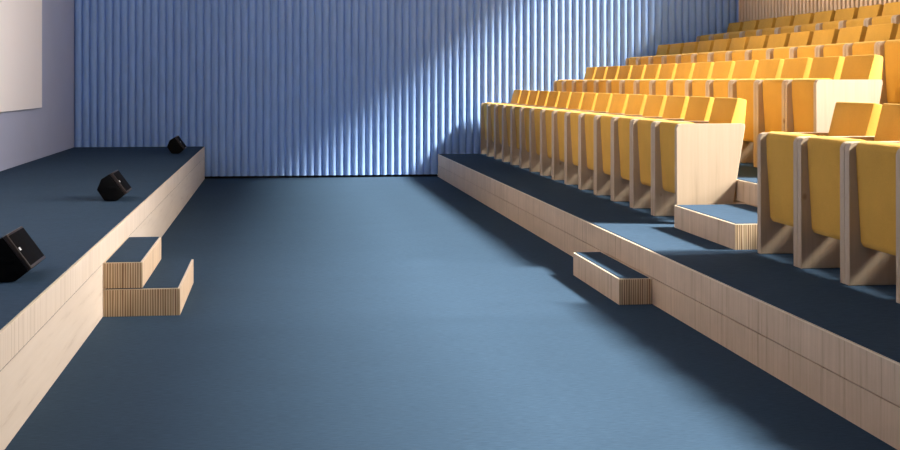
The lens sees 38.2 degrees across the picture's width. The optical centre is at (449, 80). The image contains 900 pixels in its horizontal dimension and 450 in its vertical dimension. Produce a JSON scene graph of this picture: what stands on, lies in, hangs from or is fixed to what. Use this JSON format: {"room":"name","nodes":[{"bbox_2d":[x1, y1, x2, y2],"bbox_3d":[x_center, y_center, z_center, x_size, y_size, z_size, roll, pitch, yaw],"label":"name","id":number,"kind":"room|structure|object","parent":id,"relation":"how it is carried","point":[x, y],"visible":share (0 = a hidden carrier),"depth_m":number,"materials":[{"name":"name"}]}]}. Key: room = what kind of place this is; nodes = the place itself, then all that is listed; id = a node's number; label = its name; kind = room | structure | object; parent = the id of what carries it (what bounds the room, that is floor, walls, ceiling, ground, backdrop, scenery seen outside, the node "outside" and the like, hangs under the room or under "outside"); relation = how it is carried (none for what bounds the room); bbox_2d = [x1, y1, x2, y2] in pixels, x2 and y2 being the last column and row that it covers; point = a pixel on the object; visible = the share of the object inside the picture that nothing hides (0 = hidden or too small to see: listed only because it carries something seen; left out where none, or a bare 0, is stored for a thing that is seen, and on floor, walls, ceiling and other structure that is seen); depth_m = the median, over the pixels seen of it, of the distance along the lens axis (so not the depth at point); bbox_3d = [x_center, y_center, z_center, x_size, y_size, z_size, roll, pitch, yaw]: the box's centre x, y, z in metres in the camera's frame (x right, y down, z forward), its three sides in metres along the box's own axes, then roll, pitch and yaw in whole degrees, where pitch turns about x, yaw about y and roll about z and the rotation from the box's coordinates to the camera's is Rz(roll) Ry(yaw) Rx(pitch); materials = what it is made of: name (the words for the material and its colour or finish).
{"room":"lecture hall","nodes":[
{"label":"lecture hall","id":0,"kind":"room"},
{"bbox_2d":[0,0,73,170],"bbox_3d":[-3.559,-1.900,6.543,0.250,6.300,20.510,0,0,-8],"label":"wall","id":1,"kind":"structure","parent":0,"point":[28,135],"depth_m":14.71,"materials":[{"name":"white paint"}]},
{"bbox_2d":[0,0,41,112],"bbox_3d":[-3.908,-1.730,10.274,0.041,4.040,7.400,0,0,-8],"label":"projection screen","id":2,"kind":"object","parent":1,"relation":"attached to","point":[20,20],"visible":1,"depth_m":12.77,"materials":[{"name":"white fabric"}]},
{"bbox_2d":[74,0,738,175],"bbox_3d":[-0.433,-1.915,17.084,8.729,6.270,0.236,0,0,-8],"label":"wall","id":3,"kind":"structure","parent":0,"point":[266,87],"depth_m":16.84,"materials":[{"name":"blue fabric"}]},
{"bbox_2d":[205,174,436,178],"bbox_3d":[-1.674,1.235,16.938,3.010,0.030,0.199,0,0,-8],"label":"baseboard","id":4,"kind":"structure","parent":3,"relation":"attached to","point":[402,175],"depth_m":16.84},
{"bbox_2d":[5,175,896,449],"bbox_3d":[0.887,1.350,7.134,9.320,0.200,20.510,0,0,-8],"label":"floor","id":5,"kind":"structure","parent":0,"point":[324,313],"depth_m":5.88,"materials":[{"name":"blue carpet"}]},
{"bbox_2d":[0,147,204,449],"bbox_3d":[-2.625,1.042,6.644,1.624,0.413,19.856,0,0,-8],"label":"stage platform","id":6,"kind":"object","parent":5,"relation":"on","point":[47,314],"visible":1,"depth_m":7.37,"materials":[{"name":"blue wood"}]},
{"bbox_2d":[0,226,44,281],"bbox_3d":[-1.861,0.737,5.551,0.202,0.198,0.344,0,0,-8],"label":"stage monitor","id":7,"kind":"object","parent":6,"relation":"on","point":[19,253],"visible":1,"depth_m":5.39,"materials":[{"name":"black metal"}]},
{"bbox_2d":[9,228,43,264],"bbox_3d":[-1.810,0.706,5.560,0.091,0.125,0.316,0,0,-8],"label":"grille","id":8,"kind":"object","parent":7,"relation":"attached to","point":[23,250],"depth_m":5.48,"materials":[{"name":"black metal"}]},
{"bbox_2d":[97,170,131,200],"bbox_3d":[-2.371,0.737,9.196,0.202,0.198,0.344,0,0,-8],"label":"stage monitor","id":9,"kind":"object","parent":6,"relation":"on","point":[113,186],"visible":1,"depth_m":9.03,"materials":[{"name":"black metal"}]},
{"bbox_2d":[113,170,130,190],"bbox_3d":[-2.320,0.706,9.204,0.091,0.125,0.316,0,0,-8],"label":"grille","id":10,"kind":"object","parent":9,"relation":"attached to","point":[119,182],"depth_m":9.08,"materials":[{"name":"metal"}]},
{"bbox_2d":[103,237,193,316],"bbox_3d":[-1.714,1.105,7.474,0.400,0.290,1.130,0,0,-8],"label":"steps","id":11,"kind":"structure","parent":5,"relation":"on","point":[136,280],"depth_m":6.93,"materials":[{"name":"brown wood"}]},
{"bbox_2d":[573,252,650,304],"bbox_3d":[0.962,1.176,7.830,0.186,0.148,1.130,0,0,-8],"label":"step block","id":12,"kind":"object","parent":5,"relation":"on","point":[619,282],"visible":1,"depth_m":7.53,"materials":[{"name":"brown wood"}]},
{"bbox_2d":[438,154,899,449],"bbox_3d":[3.164,1.101,7.414,4.063,0.295,19.856,0,0,-8],"label":"tier","id":13,"kind":"object","parent":5,"relation":"on","point":[836,343],"visible":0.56,"depth_m":6.19,"materials":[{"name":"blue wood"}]},
{"bbox_2d":[480,90,521,153],"bbox_3d":[0.685,0.535,16.774,0.503,0.839,0.554,0,0,-8],"label":"seat","id":14,"kind":"object","parent":13,"relation":"on","point":[517,93],"visible":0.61,"depth_m":16.97,"materials":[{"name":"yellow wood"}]},
{"bbox_2d":[483,102,491,139],"bbox_3d":[0.530,0.526,16.753,0.130,0.495,0.456,0,0,-8],"label":"seat cushion","id":15,"kind":"object","parent":14,"relation":"on","point":[485,104],"depth_m":16.90,"materials":[{"name":"yellow fabric"}]},
{"bbox_2d":[487,90,529,158],"bbox_3d":[0.759,0.535,16.216,0.503,0.839,0.554,0,0,-8],"label":"seat","id":16,"kind":"object","parent":13,"relation":"on","point":[524,97],"visible":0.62,"depth_m":16.41,"materials":[{"name":"yellow fabric"}]},
{"bbox_2d":[490,103,500,141],"bbox_3d":[0.604,0.526,16.196,0.130,0.495,0.456,0,0,-8],"label":"seat cushion","id":17,"kind":"object","parent":16,"relation":"on","point":[492,106],"depth_m":16.31,"materials":[{"name":"yellow fabric"}]},
{"bbox_2d":[495,90,539,161],"bbox_3d":[0.834,0.535,15.659,0.503,0.839,0.554,0,0,-8],"label":"seat","id":18,"kind":"object","parent":13,"relation":"on","point":[533,97],"visible":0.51,"depth_m":15.83,"materials":[{"name":"wood"}]},
{"bbox_2d":[498,104,510,143],"bbox_3d":[0.678,0.526,15.638,0.130,0.495,0.456,0,0,-8],"label":"seat cushion","id":19,"kind":"object","parent":18,"relation":"on","point":[500,106],"depth_m":15.73,"materials":[{"name":"yellow fabric"}]},
{"bbox_2d":[503,91,549,163],"bbox_3d":[0.908,0.535,15.101,0.503,0.839,0.554,0,0,-8],"label":"seat","id":20,"kind":"object","parent":13,"relation":"on","point":[543,95],"visible":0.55,"depth_m":15.28,"materials":[{"name":"wood"}]},
{"bbox_2d":[506,105,520,146],"bbox_3d":[0.752,0.526,15.080,0.130,0.495,0.456,0,0,-8],"label":"seat cushion","id":21,"kind":"object","parent":20,"relation":"on","point":[508,107],"depth_m":15.19,"materials":[{"name":"yellow fabric"}]},
{"bbox_2d":[511,91,559,167],"bbox_3d":[0.982,0.535,14.543,0.503,0.839,0.554,0,0,-8],"label":"seat","id":22,"kind":"object","parent":13,"relation":"on","point":[553,97],"visible":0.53,"depth_m":14.73,"materials":[{"name":"yellow fabric"}]},
{"bbox_2d":[515,106,530,148],"bbox_3d":[0.827,0.526,14.523,0.130,0.495,0.456,0,0,-8],"label":"seat cushion","id":23,"kind":"object","parent":22,"relation":"on","point":[517,108],"depth_m":14.62,"materials":[{"name":"yellow fabric"}]},
{"bbox_2d":[520,92,571,170],"bbox_3d":[1.056,0.535,13.986,0.503,0.839,0.554,0,0,-8],"label":"seat","id":24,"kind":"object","parent":13,"relation":"on","point":[564,97],"visible":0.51,"depth_m":14.17,"materials":[{"name":"wood"}]},
{"bbox_2d":[524,107,540,151],"bbox_3d":[0.901,0.526,13.965,0.130,0.495,0.456,0,0,-8],"label":"seat cushion","id":25,"kind":"object","parent":24,"relation":"on","point":[526,109],"depth_m":14.06,"materials":[{"name":"yellow fabric"}]},
{"bbox_2d":[530,92,583,174],"bbox_3d":[1.130,0.535,13.428,0.503,0.839,0.554,0,0,-8],"label":"seat","id":26,"kind":"object","parent":13,"relation":"on","point":[576,99],"visible":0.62,"depth_m":13.60,"materials":[{"name":"yellow fabric"}]},
{"bbox_2d":[534,108,550,154],"bbox_3d":[0.975,0.526,13.408,0.130,0.495,0.456,0,0,-8],"label":"seat cushion","id":27,"kind":"object","parent":26,"relation":"on","point":[537,111],"depth_m":13.50,"materials":[{"name":"yellow fabric"}]},
{"bbox_2d":[541,92,597,179],"bbox_3d":[1.204,0.535,12.871,0.503,0.839,0.554,0,0,-8],"label":"seat","id":28,"kind":"object","parent":13,"relation":"on","point":[589,99],"visible":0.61,"depth_m":13.03,"materials":[{"name":"yellow fabric"}]},
{"bbox_2d":[545,109,560,158],"bbox_3d":[1.049,0.526,12.850,0.130,0.495,0.456,0,0,-8],"label":"seat cushion","id":29,"kind":"object","parent":28,"relation":"on","point":[548,112],"depth_m":12.93,"materials":[{"name":"yellow fabric"}]},
{"bbox_2d":[553,93,612,183],"bbox_3d":[1.279,0.535,12.313,0.503,0.839,0.554,0,0,-8],"label":"seat","id":30,"kind":"object","parent":13,"relation":"on","point":[603,101],"visible":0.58,"depth_m":12.44,"materials":[{"name":"yellow fabric"}]},
{"bbox_2d":[557,110,572,161],"bbox_3d":[1.123,0.526,12.293,0.130,0.495,0.456,0,0,-8],"label":"seat cushion","id":31,"kind":"object","parent":30,"relation":"on","point":[561,113],"depth_m":12.38,"materials":[{"name":"yellow fabric"}]},
{"bbox_2d":[566,93,629,188],"bbox_3d":[1.353,0.535,11.756,0.503,0.839,0.554,0,0,-8],"label":"seat","id":32,"kind":"object","parent":13,"relation":"on","point":[618,104],"visible":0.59,"depth_m":11.88,"materials":[{"name":"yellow fabric"}]},
{"bbox_2d":[570,111,590,165],"bbox_3d":[1.198,0.526,11.735,0.130,0.495,0.456,0,0,-8],"label":"seat cushion","id":33,"kind":"object","parent":32,"relation":"on","point":[574,116],"depth_m":11.82,"materials":[{"name":"yellow fabric"}]},
{"bbox_2d":[580,94,646,194],"bbox_3d":[1.427,0.535,11.198,0.503,0.839,0.554,0,0,-8],"label":"seat","id":34,"kind":"object","parent":13,"relation":"on","point":[636,102],"visible":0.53,"depth_m":11.34,"materials":[{"name":"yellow fabric"}]},
{"bbox_2d":[585,113,603,169],"bbox_3d":[1.272,0.526,11.177,0.130,0.495,0.456,0,0,-8],"label":"seat cushion","id":35,"kind":"object","parent":34,"relation":"on","point":[589,117],"depth_m":11.23,"materials":[{"name":"yellow fabric"}]},
{"bbox_2d":[595,95,666,200],"bbox_3d":[1.501,0.535,10.640,0.503,0.839,0.554,0,0,-8],"label":"seat","id":36,"kind":"object","parent":13,"relation":"on","point":[655,104],"visible":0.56,"depth_m":10.78,"materials":[{"name":"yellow fabric"}]},
{"bbox_2d":[600,114,620,174],"bbox_3d":[1.346,0.526,10.620,0.130,0.495,0.456,0,0,-8],"label":"seat cushion","id":37,"kind":"object","parent":36,"relation":"on","point":[606,119],"depth_m":10.69,"materials":[{"name":"yellow fabric"}]},
{"bbox_2d":[612,96,688,207],"bbox_3d":[1.575,0.535,10.083,0.503,0.839,0.554,0,0,-8],"label":"seat","id":38,"kind":"object","parent":13,"relation":"on","point":[675,106],"visible":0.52,"depth_m":10.21,"materials":[{"name":"yellow fabric"}]},
{"bbox_2d":[618,116,640,180],"bbox_3d":[1.420,0.526,10.062,0.130,0.495,0.456,0,0,-8],"label":"seat cushion","id":39,"kind":"object","parent":38,"relation":"on","point":[624,122],"depth_m":10.12,"materials":[{"name":"yellow fabric"}]},
{"bbox_2d":[632,96,713,214],"bbox_3d":[1.650,0.535,9.525,0.503,0.839,0.554,0,0,-8],"label":"seat","id":40,"kind":"object","parent":13,"relation":"on","point":[698,108],"visible":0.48,"depth_m":9.64,"materials":[{"name":"yellow fabric"}]},
{"bbox_2d":[637,118,667,186],"bbox_3d":[1.494,0.526,9.505,0.130,0.495,0.456,0,0,-8],"label":"seat cushion","id":41,"kind":"object","parent":40,"relation":"on","point":[644,125],"depth_m":9.57,"materials":[{"name":"yellow fabric"}]},
{"bbox_2d":[653,97,745,215],"bbox_3d":[1.724,0.535,8.968,0.503,0.839,0.554,0,0,-8],"label":"seat","id":42,"kind":"object","parent":13,"relation":"on","point":[695,162],"visible":0.95,"depth_m":8.70,"materials":[{"name":"beige wood"}]},
{"bbox_2d":[659,120,693,192],"bbox_3d":[1.569,0.526,8.947,0.130,0.495,0.456,0,0,-8],"label":"seat cushion","id":43,"kind":"object","parent":42,"relation":"on","point":[667,129],"depth_m":9.00,"materials":[{"name":"yellow fabric"}]},
{"bbox_2d":[674,204,757,249],"bbox_3d":[1.779,0.880,7.939,0.491,0.148,1.130,0,0,-8],"label":"step block","id":44,"kind":"object","parent":13,"relation":"on","point":[733,226],"visible":0.71,"depth_m":7.79,"materials":[{"name":"brown wood"}]},
{"bbox_2d":[733,163,756,206],"bbox_3d":[3.647,0.805,7.478,3.089,0.295,19.856,0,0,-8],"label":"tier","id":45,"kind":"object","parent":13,"relation":"on","point":[746,183],"visible":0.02,"depth_m":8.67,"materials":[{"name":"brown wood"}]},
{"bbox_2d":[563,66,607,91],"bbox_3d":[1.725,0.239,16.345,0.503,0.839,0.554,0,0,-8],"label":"seat","id":46,"kind":"object","parent":45,"relation":"on","point":[601,72],"visible":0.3,"depth_m":16.36,"materials":[{"name":"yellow fabric"}]},
{"bbox_2d":[573,66,619,91],"bbox_3d":[1.799,0.239,15.787,0.503,0.839,0.554,0,0,-8],"label":"seat","id":47,"kind":"object","parent":45,"relation":"on","point":[612,71],"visible":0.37,"depth_m":15.81,"materials":[{"name":"yellow fabric"}]},
{"bbox_2d":[583,65,632,92],"bbox_3d":[1.873,0.239,15.230,0.503,0.839,0.554,0,0,-8],"label":"seat","id":48,"kind":"object","parent":45,"relation":"on","point":[624,71],"visible":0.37,"depth_m":15.25,"materials":[{"name":"yellow fabric"}]},
{"bbox_2d":[595,65,646,92],"bbox_3d":[1.947,0.239,14.672,0.503,0.839,0.554,0,0,-8],"label":"seat","id":49,"kind":"object","parent":45,"relation":"on","point":[638,71],"visible":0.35,"depth_m":14.69,"materials":[{"name":"yellow fabric"}]},
{"bbox_2d":[607,64,660,93],"bbox_3d":[2.022,0.239,14.114,0.503,0.839,0.554,0,0,-8],"label":"seat","id":50,"kind":"object","parent":45,"relation":"on","point":[652,71],"visible":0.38,"depth_m":14.12,"materials":[{"name":"yellow fabric"}]},
{"bbox_2d":[621,63,677,93],"bbox_3d":[2.096,0.239,13.557,0.503,0.839,0.554,0,0,-8],"label":"seat","id":51,"kind":"object","parent":45,"relation":"on","point":[667,71],"visible":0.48,"depth_m":13.56,"materials":[{"name":"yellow fabric"}]},
{"bbox_2d":[625,79,641,93],"bbox_3d":[1.941,0.230,13.536,0.130,0.495,0.456,0,0,-8],"label":"seat cushion","id":52,"kind":"object","parent":51,"relation":"on","point":[629,83],"depth_m":13.54,"materials":[{"name":"yellow fabric"}]},
{"bbox_2d":[635,63,694,94],"bbox_3d":[2.170,0.239,12.999,0.503,0.839,0.554,0,0,-8],"label":"seat","id":53,"kind":"object","parent":45,"relation":"on","point":[684,70],"visible":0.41,"depth_m":13.00,"materials":[{"name":"yellow fabric"}]},
{"bbox_2d":[639,79,657,94],"bbox_3d":[2.015,0.230,12.979,0.130,0.495,0.456,0,0,-8],"label":"seat cushion","id":54,"kind":"object","parent":53,"relation":"on","point":[644,84],"depth_m":13.01,"materials":[{"name":"yellow fabric"}]},
{"bbox_2d":[651,62,714,95],"bbox_3d":[2.244,0.239,12.442,0.503,0.839,0.554,0,0,-8],"label":"seat","id":55,"kind":"object","parent":45,"relation":"on","point":[702,70],"visible":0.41,"depth_m":12.44,"materials":[{"name":"yellow fabric"}]},
{"bbox_2d":[655,79,674,95],"bbox_3d":[2.089,0.230,12.421,0.130,0.495,0.456,0,0,-8],"label":"seat cushion","id":56,"kind":"object","parent":55,"relation":"on","point":[660,84],"depth_m":12.44,"materials":[{"name":"yellow fabric"}]},
{"bbox_2d":[668,61,734,95],"bbox_3d":[2.318,0.239,11.884,0.503,0.839,0.554,0,0,-8],"label":"seat","id":57,"kind":"object","parent":45,"relation":"on","point":[721,69],"visible":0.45,"depth_m":11.88,"materials":[{"name":"yellow fabric"}]},
{"bbox_2d":[673,79,693,95],"bbox_3d":[2.163,0.230,11.863,0.130,0.495,0.456,0,0,-8],"label":"seat cushion","id":58,"kind":"object","parent":57,"relation":"on","point":[679,85],"depth_m":11.88,"materials":[{"name":"yellow fabric"}]},
{"bbox_2d":[687,60,758,96],"bbox_3d":[2.393,0.239,11.326,0.503,0.839,0.554,0,0,-8],"label":"seat","id":59,"kind":"object","parent":45,"relation":"on","point":[743,69],"visible":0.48,"depth_m":11.32,"materials":[{"name":"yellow fabric"}]},
{"bbox_2d":[692,79,714,96],"bbox_3d":[2.237,0.230,11.306,0.130,0.495,0.456,0,0,-8],"label":"seat cushion","id":60,"kind":"object","parent":59,"relation":"on","point":[699,86],"depth_m":11.32,"materials":[{"name":"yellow fabric"}]},
{"bbox_2d":[707,59,783,97],"bbox_3d":[2.467,0.239,10.769,0.503,0.839,0.554,0,0,-8],"label":"seat","id":61,"kind":"object","parent":45,"relation":"on","point":[766,68],"visible":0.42,"depth_m":10.77,"materials":[{"name":"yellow fabric"}]},
{"bbox_2d":[713,79,738,97],"bbox_3d":[2.312,0.230,10.748,0.130,0.495,0.456,0,0,-8],"label":"seat cushion","id":62,"kind":"object","parent":61,"relation":"on","point":[721,87],"depth_m":10.75,"materials":[{"name":"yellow fabric"}]},
{"bbox_2d":[730,58,812,166],"bbox_3d":[2.541,0.239,10.211,0.503,0.839,0.554,0,0,-8],"label":"seat","id":63,"kind":"object","parent":45,"relation":"on","point":[793,68],"visible":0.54,"depth_m":10.20,"materials":[{"name":"yellow fabric"}]},
{"bbox_2d":[736,79,764,141],"bbox_3d":[2.386,0.230,10.191,0.130,0.495,0.456,0,0,-8],"label":"seat cushion","id":64,"kind":"object","parent":63,"relation":"on","point":[745,88],"depth_m":10.17,"materials":[{"name":"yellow fabric"}]},
{"bbox_2d":[756,56,844,166],"bbox_3d":[2.615,0.239,9.654,0.503,0.839,0.554,0,0,-8],"label":"seat","id":65,"kind":"object","parent":45,"relation":"on","point":[770,93],"visible":0.4,"depth_m":9.68,"materials":[{"name":"yellow fabric"}]},
{"bbox_2d":[762,79,793,132],"bbox_3d":[2.460,0.230,9.633,0.130,0.495,0.456,0,0,-8],"label":"seat cushion","id":66,"kind":"object","parent":65,"relation":"on","point":[772,89],"depth_m":9.67,"materials":[{"name":"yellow fabric"}]},
{"bbox_2d":[785,55,882,131],"bbox_3d":[2.689,0.239,9.096,0.503,0.839,0.554,0,0,-8],"label":"seat","id":67,"kind":"object","parent":45,"relation":"on","point":[810,103],"visible":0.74,"depth_m":8.90,"materials":[{"name":"yellow fabric"}]},
{"bbox_2d":[792,78,831,131],"bbox_3d":[2.534,0.230,9.075,0.130,0.495,0.456,0,0,-8],"label":"seat cushion","id":68,"kind":"object","parent":67,"relation":"on","point":[803,89],"depth_m":9.09,"materials":[{"name":"yellow fabric"}]},
{"bbox_3d":[4.130,0.510,7.543,2.115,0.295,19.856,0,0,-8],"label":"tier","id":69,"kind":"object","parent":45,"relation":"on","visible":0},
{"bbox_2d":[637,43,683,64],"bbox_3d":[2.690,-0.057,16.473,0.503,0.839,0.554,0,0,-8],"label":"seat","id":70,"kind":"object","parent":69,"relation":"on","point":[677,48],"visible":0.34,"depth_m":16.48,"materials":[{"name":"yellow fabric"}]},
{"bbox_2d":[649,42,698,64],"bbox_3d":[2.764,-0.057,15.916,0.503,0.839,0.554,0,0,-8],"label":"seat","id":71,"kind":"object","parent":69,"relation":"on","point":[689,47],"visible":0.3,"depth_m":15.92,"materials":[{"name":"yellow fabric"}]},
{"bbox_2d":[663,40,713,63],"bbox_3d":[2.839,-0.057,15.358,0.503,0.839,0.554,0,0,-8],"label":"seat","id":72,"kind":"object","parent":69,"relation":"on","point":[703,46],"visible":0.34,"depth_m":15.36,"materials":[{"name":"yellow fabric"}]},
{"bbox_2d":[677,39,730,63],"bbox_3d":[2.913,-0.057,14.800,0.503,0.839,0.554,0,0,-8],"label":"seat","id":73,"kind":"object","parent":69,"relation":"on","point":[721,44],"visible":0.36,"depth_m":14.80,"materials":[{"name":"yellow fabric"}]},
{"bbox_2d":[692,37,749,62],"bbox_3d":[2.987,-0.057,14.243,0.503,0.839,0.554,0,0,-8],"label":"seat","id":74,"kind":"object","parent":69,"relation":"on","point":[741,43],"visible":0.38,"depth_m":14.24,"materials":[{"name":"yellow fabric"}]},
{"bbox_2d":[709,35,768,61],"bbox_3d":[3.061,-0.057,13.685,0.503,0.839,0.554,0,0,-8],"label":"seat","id":75,"kind":"object","parent":69,"relation":"on","point":[755,42],"visible":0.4,"depth_m":13.68,"materials":[{"name":"yellow fabric"}]},
{"bbox_2d":[727,33,790,61],"bbox_3d":[3.135,-0.057,13.128,0.503,0.839,0.554,0,0,-8],"label":"seat","id":76,"kind":"object","parent":69,"relation":"on","point":[775,40],"visible":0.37,"depth_m":13.12,"materials":[{"name":"yellow fabric"}]},
{"bbox_2d":[732,49,753,61],"bbox_3d":[2.980,-0.066,13.107,0.130,0.495,0.456,0,0,-8],"label":"seat cushion","id":77,"kind":"object","parent":76,"relation":"on","point":[737,55],"depth_m":13.11,"materials":[{"name":"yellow fabric"}]},
{"bbox_2d":[747,31,813,60],"bbox_3d":[3.210,-0.057,12.570,0.503,0.839,0.554,0,0,-8],"label":"seat","id":78,"kind":"object","parent":69,"relation":"on","point":[804,38],"visible":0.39,"depth_m":12.56,"materials":[{"name":"yellow fabric"}]},
{"bbox_2d":[752,48,771,60],"bbox_3d":[3.054,-0.066,12.550,0.130,0.495,0.456,0,0,-8],"label":"seat cushion","id":79,"kind":"object","parent":78,"relation":"on","point":[757,54],"depth_m":12.53,"materials":[{"name":"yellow fabric"}]},
{"bbox_2d":[768,29,839,59],"bbox_3d":[3.284,-0.057,12.012,0.503,0.839,0.554,0,0,-8],"label":"seat","id":80,"kind":"object","parent":69,"relation":"on","point":[827,36],"visible":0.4,"depth_m":12.00,"materials":[{"name":"yellow fabric"}]},
{"bbox_2d":[773,46,798,59],"bbox_3d":[3.129,-0.066,11.992,0.130,0.495,0.456,0,0,-8],"label":"seat cushion","id":81,"kind":"object","parent":80,"relation":"on","point":[784,53],"depth_m":11.99,"materials":[{"name":"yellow fabric"}]},
{"bbox_2d":[791,26,867,57],"bbox_3d":[3.358,-0.057,11.455,0.503,0.839,0.554,0,0,-8],"label":"seat","id":82,"kind":"object","parent":69,"relation":"on","point":[849,34],"visible":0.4,"depth_m":11.44,"materials":[{"name":"yellow fabric"}]},
{"bbox_2d":[797,45,817,57],"bbox_3d":[3.203,-0.066,11.434,0.130,0.495,0.456,0,0,-8],"label":"seat cushion","id":83,"kind":"object","parent":82,"relation":"on","point":[809,51],"depth_m":11.44,"materials":[{"name":"yellow fabric"}]},
{"bbox_2d":[817,23,898,56],"bbox_3d":[3.432,-0.057,10.897,0.503,0.839,0.554,0,0,-8],"label":"seat","id":84,"kind":"object","parent":69,"relation":"on","point":[881,32],"visible":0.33,"depth_m":10.88,"materials":[{"name":"yellow fabric"}]},
{"bbox_2d":[823,43,847,56],"bbox_3d":[3.277,-0.066,10.877,0.130,0.495,0.456,0,0,-8],"label":"seat cushion","id":85,"kind":"object","parent":84,"relation":"on","point":[829,50],"depth_m":10.87,"materials":[{"name":"yellow fabric"}]},
{"bbox_2d":[846,23,899,55],"bbox_3d":[3.506,-0.057,10.340,0.503,0.839,0.554,0,0,-8],"label":"seat","id":86,"kind":"object","parent":69,"relation":"on","point":[870,47],"visible":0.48,"depth_m":10.39,"materials":[{"name":"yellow fabric"}]},
{"bbox_2d":[852,41,878,55],"bbox_3d":[3.351,-0.066,10.319,0.130,0.495,0.456,0,0,-8],"label":"seat cushion","id":87,"kind":"object","parent":86,"relation":"on","point":[858,48],"depth_m":10.31,"materials":[{"name":"yellow fabric"}]},
{"bbox_2d":[877,39,899,104],"bbox_3d":[3.581,-0.057,9.782,0.503,0.839,0.554,0,0,-8],"label":"seat","id":88,"kind":"object","parent":69,"relation":"on","point":[889,50],"visible":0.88,"depth_m":9.90,"materials":[{"name":"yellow fabric"}]},
{"bbox_2d":[884,39,899,103],"bbox_3d":[3.425,-0.066,9.761,0.130,0.495,0.456,0,0,-8],"label":"seat cushion","id":89,"kind":"object","parent":88,"relation":"on","point":[891,47],"depth_m":9.87,"materials":[{"name":"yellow fabric"}]},
{"bbox_3d":[4.612,0.214,7.607,1.141,0.295,19.856,0,0,-8],"label":"tier","id":90,"kind":"object","parent":69,"relation":"on","visible":0},
{"bbox_2d":[725,18,776,38],"bbox_3d":[3.730,-0.353,16.044,0.503,0.839,0.554,0,0,-8],"label":"seat","id":91,"kind":"object","parent":90,"relation":"on","point":[769,22],"visible":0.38,"depth_m":16.03,"materials":[{"name":"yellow fabric"}]},
{"bbox_2d":[741,15,794,36],"bbox_3d":[3.804,-0.353,15.486,0.503,0.839,0.554,0,0,-8],"label":"seat","id":92,"kind":"object","parent":90,"relation":"on","point":[783,21],"visible":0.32,"depth_m":15.47,"materials":[{"name":"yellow fabric"}]},
{"bbox_2d":[758,13,814,35],"bbox_3d":[3.878,-0.353,14.929,0.503,0.839,0.554,0,0,-8],"label":"seat","id":93,"kind":"object","parent":90,"relation":"on","point":[800,19],"visible":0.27,"depth_m":14.92,"materials":[{"name":"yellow fabric"}]},
{"bbox_2d":[776,10,835,33],"bbox_3d":[3.953,-0.353,14.371,0.503,0.839,0.554,0,0,-8],"label":"seat","id":94,"kind":"object","parent":90,"relation":"on","point":[824,16],"visible":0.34,"depth_m":14.35,"materials":[{"name":"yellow fabric"}]},
{"bbox_2d":[796,7,858,31],"bbox_3d":[4.027,-0.353,13.814,0.503,0.839,0.554,0,0,-8],"label":"seat","id":95,"kind":"object","parent":90,"relation":"on","point":[847,13],"visible":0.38,"depth_m":13.80,"materials":[{"name":"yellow fabric"}]},
{"bbox_2d":[817,4,883,29],"bbox_3d":[4.101,-0.353,13.256,0.503,0.839,0.554,0,0,-8],"label":"seat","id":96,"kind":"object","parent":90,"relation":"on","point":[871,10],"visible":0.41,"depth_m":13.23,"materials":[{"name":"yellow fabric"}]},
{"bbox_2d":[841,2,899,27],"bbox_3d":[4.175,-0.353,12.699,0.503,0.839,0.554,0,0,-8],"label":"seat","id":97,"kind":"object","parent":90,"relation":"on","point":[893,8],"visible":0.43,"depth_m":12.74,"materials":[{"name":"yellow fabric"}]},
{"bbox_2d":[846,17,872,27],"bbox_3d":[4.020,-0.362,12.678,0.130,0.495,0.456,0,0,-8],"label":"seat cushion","id":98,"kind":"object","parent":97,"relation":"on","point":[861,21],"depth_m":12.68,"materials":[{"name":"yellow fabric"}]},
{"bbox_2d":[866,14,899,26],"bbox_3d":[4.249,-0.353,12.141,0.503,0.839,0.554,0,0,-8],"label":"seat","id":99,"kind":"object","parent":90,"relation":"on","point":[887,19],"visible":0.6,"depth_m":12.15,"materials":[{"name":"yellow fabric"}]},
{"bbox_2d":[872,14,899,24],"bbox_3d":[4.094,-0.362,12.120,0.130,0.495,0.456,0,0,-8],"label":"seat cushion","id":100,"kind":"object","parent":99,"relation":"on","point":[887,19],"depth_m":12.11,"materials":[{"name":"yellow fabric"}]},
{"bbox_2d":[757,102,881,266],"bbox_3d":[1.990,0.535,6.967,0.503,0.839,0.554,0,0,-8],"label":"seat","id":101,"kind":"object","parent":13,"relation":"on","point":[777,204],"visible":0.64,"depth_m":7.05,"materials":[{"name":"yellow fabric"}]},
{"bbox_2d":[766,131,816,226],"bbox_3d":[1.835,0.526,6.946,0.130,0.495,0.456,0,0,-8],"label":"seat cushion","id":102,"kind":"object","parent":101,"relation":"on","point":[779,145],"depth_m":7.00,"materials":[{"name":"yellow fabric"}]},
{"bbox_2d":[797,104,899,283],"bbox_3d":[2.064,0.535,6.412,0.503,0.839,0.554,0,0,-8],"label":"seat","id":103,"kind":"object","parent":13,"relation":"on","point":[820,159],"visible":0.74,"depth_m":6.54,"materials":[{"name":"yellow fabric"}]},
{"bbox_2d":[807,136,865,239],"bbox_3d":[1.909,0.526,6.391,0.130,0.495,0.456,0,0,-8],"label":"seat cushion","id":104,"kind":"object","parent":103,"relation":"on","point":[823,152],"depth_m":6.43,"materials":[{"name":"yellow fabric"}]},
{"bbox_2d":[845,141,899,303],"bbox_3d":[2.138,0.535,5.857,0.503,0.839,0.554,0,0,-8],"label":"seat","id":105,"kind":"object","parent":13,"relation":"on","point":[872,168],"visible":1,"depth_m":5.98,"materials":[{"name":"yellow fabric"}]},
{"bbox_2d":[856,141,899,255],"bbox_3d":[1.983,0.526,5.836,0.130,0.495,0.456,0,0,-8],"label":"seat cushion","id":106,"kind":"object","parent":105,"relation":"on","point":[875,160],"depth_m":5.87,"materials":[{"name":"yellow fabric"}]},
{"bbox_2d":[739,0,899,21],"bbox_3d":[5.349,-0.250,7.602,0.310,3.000,20.260,0,0,-8],"label":"wall","id":107,"kind":"structure","parent":0,"point":[749,10],"depth_m":15.74,"materials":[{"name":"brown wood"}]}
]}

